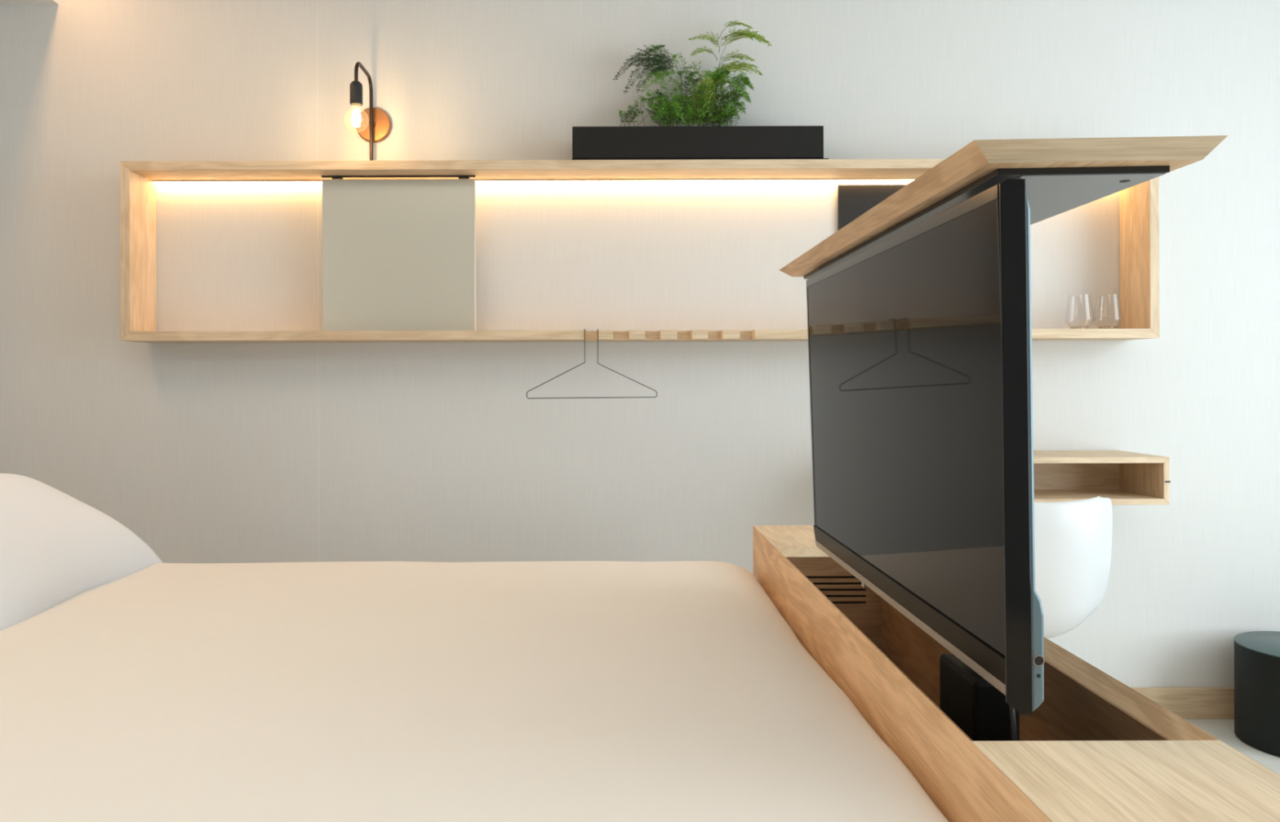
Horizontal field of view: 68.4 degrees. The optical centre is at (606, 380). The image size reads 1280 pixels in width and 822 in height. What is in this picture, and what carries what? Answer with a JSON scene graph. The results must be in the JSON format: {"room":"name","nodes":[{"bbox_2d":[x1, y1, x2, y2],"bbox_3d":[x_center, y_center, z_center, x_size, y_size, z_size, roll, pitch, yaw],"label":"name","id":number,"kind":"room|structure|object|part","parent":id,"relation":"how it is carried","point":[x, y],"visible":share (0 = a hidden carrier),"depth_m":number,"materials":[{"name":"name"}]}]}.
{"room":"hotel room","nodes":[
{"label":"hotel room","id":0,"kind":"room"},
{"bbox_2d":[0,0,1279,687],"bbox_3d":[0.549,-0.214,3.350,6.200,2.800,0.100,0,0,0],"label":"wall","id":1,"kind":"structure","parent":0,"point":[362,451],"depth_m":3.30,"materials":[{"name":"paint"}]},
{"bbox_2d":[0,0,58,4],"bbox_3d":[-2.188,-1.463,1.750,0.533,0.288,3.100,0,0,0],"label":"trim","id":2,"kind":"structure","parent":1,"relation":"attached to","point":[2,2],"depth_m":3.28,"materials":[{"name":"white paint"}]},
{"bbox_2d":[349,62,391,160],"bbox_3d":[-0.814,-0.889,3.159,0.120,0.320,0.279,0,0,0],"label":"wall lamp","id":3,"kind":"object","parent":1,"relation":"attached to","point":[373,125],"visible":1,"depth_m":3.25,"materials":[{"name":"brown metal"}]},
{"bbox_2d":[349,80,362,106],"bbox_3d":[-0.814,-0.934,3.060,0.041,0.074,0.041,0,0,0],"label":"socket","id":4,"kind":"object","parent":3,"relation":"attached to","point":[355,86],"depth_m":3.04,"materials":[{"name":"black plastic"}]},
{"bbox_3d":[-0.814,-0.889,3.158,0.012,0.320,0.207,0,0,0],"label":"arm","id":5,"kind":"part","parent":3,"relation":"part of","materials":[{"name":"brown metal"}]},
{"bbox_3d":[-0.814,-0.893,3.288,0.120,0.120,0.021,0,0,0],"label":"wall plate","id":6,"kind":"part","parent":3,"relation":"part of","materials":[{"name":"brown metal"}]},
{"bbox_2d":[120,159,1159,342],"bbox_3d":[0.110,-0.433,3.205,3.435,0.594,0.186,0,0,0],"label":"wall shelf","id":7,"kind":"object","parent":1,"relation":"attached to","point":[399,237],"visible":0.76,"depth_m":3.21,"materials":[{"name":"brown wood"}]},
{"bbox_3d":[-1.592,-0.428,3.205,0.031,0.593,0.186,0,0,0],"label":"panel","id":8,"kind":"part","parent":7,"relation":"part of","materials":[{"name":"brown wood"}]},
{"bbox_3d":[-0.707,-0.426,3.208,0.521,0.517,0.006,0,0,0],"label":"sliding door","id":9,"kind":"part","parent":7,"relation":"part of","materials":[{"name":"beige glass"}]},
{"bbox_3d":[0.109,-0.715,3.205,3.434,0.031,0.186,0,0,0],"label":"panel","id":10,"kind":"part","parent":7,"relation":"part of","materials":[{"name":"brown wood"}]},
{"bbox_2d":[152,178,915,183],"bbox_3d":[0.110,-0.696,3.279,3.373,0.006,0.019,0,0,0],"label":"light","id":11,"kind":"object","parent":7,"relation":"attached to","point":[219,180],"depth_m":3.27,"materials":[{"name":"white plastic"}]},
{"bbox_2d":[526,328,657,398],"bbox_3d":[-0.049,-0.056,3.199,0.432,0.230,0.187,0,0,0],"label":"hanger","id":12,"kind":"object","parent":7,"relation":"hanging from","point":[584,329],"visible":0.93,"depth_m":3.11,"materials":[{"name":"metal"}]},
{"bbox_3d":[0.111,-0.152,3.205,3.435,0.031,0.186,0,0,0],"label":"panel","id":13,"kind":"part","parent":7,"relation":"part of","materials":[{"name":"brown wood"}]},
{"bbox_2d":[571,125,828,159],"bbox_3d":[0.310,-0.788,3.193,0.854,0.113,0.143,0,0,0],"label":"planter box","id":14,"kind":"object","parent":7,"relation":"on","point":[739,142],"visible":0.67,"depth_m":3.12,"materials":[{"name":"metal"}]},
{"bbox_2d":[612,20,771,126],"bbox_3d":[0.289,-1.045,3.196,0.544,0.385,0.145,0,0,0],"label":"fern","id":15,"kind":"object","parent":14,"relation":"in","point":[699,113],"visible":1,"depth_m":3.18,"materials":[{"name":"green plant"}]},
{"bbox_3d":[0.151,-0.981,3.180,0.253,0.228,0.041,0,0,0],"label":"stem","id":16,"kind":"part","parent":15,"relation":"part of","materials":[{"name":"green plant"}]},
{"bbox_3d":[0.455,-1.016,3.185,0.198,0.311,0.031,0,0,0],"label":"stem","id":17,"kind":"part","parent":15,"relation":"part of","materials":[{"name":"green plant"}]},
{"bbox_3d":[0.311,-0.734,3.193,0.854,0.004,0.143,0,0,0],"label":"plate","id":18,"kind":"part","parent":14,"relation":"part of","materials":[{"name":"black metal"}]},
{"bbox_2d":[1065,294,1094,328],"bbox_3d":[1.601,-0.230,3.185,0.088,0.117,0.088,0,0,0],"label":"drinking glass","id":19,"kind":"object","parent":7,"relation":"on","point":[1071,295],"visible":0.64,"depth_m":3.18,"materials":[{"name":"clear glass"}]},
{"bbox_2d":[1093,294,1123,328],"bbox_3d":[1.697,-0.230,3.185,0.088,0.117,0.088,0,0,0],"label":"drinking glass","id":20,"kind":"object","parent":7,"relation":"on","point":[1119,295],"visible":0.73,"depth_m":3.18,"materials":[{"name":"clear glass"}]},
{"bbox_3d":[1.812,-0.438,3.205,0.031,0.593,0.186,0,0,0],"label":"panel","id":21,"kind":"part","parent":7,"relation":"part of","materials":[{"name":"brown wood"}]},
{"bbox_2d":[1033,450,1170,505],"bbox_3d":[1.349,0.321,3.148,0.896,0.152,0.299,0,0,0],"label":"desk","id":22,"kind":"object","parent":1,"relation":"attached to","point":[1124,477],"visible":0.47,"depth_m":3.15,"materials":[{"name":"brown wood"}]},
{"bbox_3d":[1.348,0.321,3.269,0.856,0.114,0.018,0,0,0],"label":"panel","id":23,"kind":"part","parent":22,"relation":"part of","materials":[{"name":"brown wood"}]},
{"bbox_3d":[1.348,0.255,3.149,0.893,0.019,0.298,0,0,0],"label":"panel","id":24,"kind":"part","parent":22,"relation":"part of","materials":[{"name":"brown wood"}]},
{"bbox_3d":[1.348,0.388,3.149,0.893,0.019,0.298,0,0,0],"label":"panel","id":25,"kind":"part","parent":22,"relation":"part of","materials":[{"name":"brown wood"}]},
{"bbox_3d":[1.785,0.320,3.149,0.019,0.151,0.298,0,0,0],"label":"panel","id":26,"kind":"part","parent":22,"relation":"part of","materials":[{"name":"brown wood"}]},
{"bbox_2d":[1130,687,1234,719],"bbox_3d":[0.553,1.132,3.292,6.000,0.107,0.015,0,0,0],"label":"baseboard","id":27,"kind":"structure","parent":1,"relation":"attached to","point":[1187,703],"depth_m":3.29,"materials":[{"name":"brown wood"}]},
{"bbox_2d":[1185,718,1279,774],"bbox_3d":[0.553,1.236,0.350,6.200,0.100,6.100,0,0,0],"label":"floor","id":28,"kind":"structure","parent":0,"point":[1223,730],"depth_m":3.10,"materials":[{"name":"white"}]},
{"bbox_2d":[752,135,1279,821],"bbox_3d":[0.575,0.450,1.570,0.304,1.471,2.300,0,0,0],"label":"tv cabinet","id":29,"kind":"object","parent":28,"relation":"on","point":[1095,748],"visible":0.58,"depth_m":1.24,"materials":[{"name":"brown wood"}]},
{"bbox_3d":[0.569,0.773,2.358,0.246,0.665,0.012,0,0,0],"label":"vent panel","id":30,"kind":"part","parent":29,"relation":"part of","materials":[{"name":"brown wood"}]},
{"bbox_3d":[0.435,0.802,1.570,0.022,0.767,2.300,0,0,0],"label":"panel","id":31,"kind":"part","parent":29,"relation":"part of","materials":[{"name":"brown wood"}]},
{"bbox_2d":[806,177,1044,715],"bbox_3d":[0.487,0.077,1.632,0.049,0.630,1.066,-1,0,0],"label":"television","id":32,"kind":"object","parent":29,"relation":"attached to","point":[920,340],"visible":1,"depth_m":1.32,"materials":[{"name":"black plastic"}]},
{"bbox_3d":[0.479,0.077,1.101,0.030,0.628,0.004,-1,0,0],"label":"trim","id":33,"kind":"part","parent":32,"relation":"part of","materials":[{"name":"black plastic"}]},
{"bbox_2d":[1034,656,1043,665],"bbox_3d":[0.506,0.328,1.104,0.011,0.011,0.001,-1,0,0],"label":"socket","id":34,"kind":"object","parent":32,"relation":"attached to","point":[1038,660],"depth_m":1.10,"materials":[{"name":"black paint"}]},
{"bbox_3d":[0.586,-0.256,1.725,0.211,0.016,1.139,0,0,0],"label":"mounting plate","id":35,"kind":"part","parent":29,"relation":"part of","materials":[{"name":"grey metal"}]},
{"bbox_3d":[0.577,-0.270,1.722,0.296,0.030,1.247,0,0,0],"label":"lid","id":36,"kind":"part","parent":29,"relation":"part of","materials":[{"name":"brown wood"}]},
{"bbox_3d":[0.600,-0.251,1.726,0.177,0.009,1.132,0,0,0],"label":"plate","id":37,"kind":"part","parent":29,"relation":"part of","materials":[{"name":"grey metal"}]},
{"bbox_3d":[0.703,0.801,1.570,0.022,0.767,2.300,0,0,0],"label":"panel","id":38,"kind":"part","parent":29,"relation":"part of","materials":[{"name":"brown wood"}]},
{"bbox_2d":[1034,496,1112,638],"bbox_3d":[1.257,0.762,2.932,0.489,0.842,0.453,0,0,0],"label":"desk chair","id":39,"kind":"object","parent":28,"relation":"on","point":[1073,540],"visible":0.36,"depth_m":2.73,"materials":[{"name":"white plastic"}]},
{"bbox_2d":[1233,631,1279,757],"bbox_3d":[2.265,1.022,3.055,0.381,0.318,0.381,0,0,0],"label":"side table","id":40,"kind":"object","parent":28,"relation":"on","point":[1256,653],"visible":1,"depth_m":3.02,"materials":[{"name":"black paint"}]},
{"bbox_3d":[-0.650,0.789,1.670,2.056,0.800,1.900,0,0,0],"label":"bed","id":41,"kind":"object","parent":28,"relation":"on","visible":0},
{"bbox_2d":[0,560,948,821],"bbox_3d":[-0.603,0.674,1.684,2.038,0.369,1.950,0,0,0],"label":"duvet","id":42,"kind":"object","parent":41,"relation":"on","point":[559,691],"visible":0.9,"depth_m":1.44,"materials":[{"name":"fabric"}]},
{"bbox_2d":[0,473,162,631],"bbox_3d":[-1.434,0.391,2.200,0.470,0.307,0.815,0,0,0],"label":"pillow","id":43,"kind":"object","parent":42,"relation":"on","point":[55,547],"visible":0.8,"depth_m":2.21,"materials":[{"name":"fabric"}]}
]}

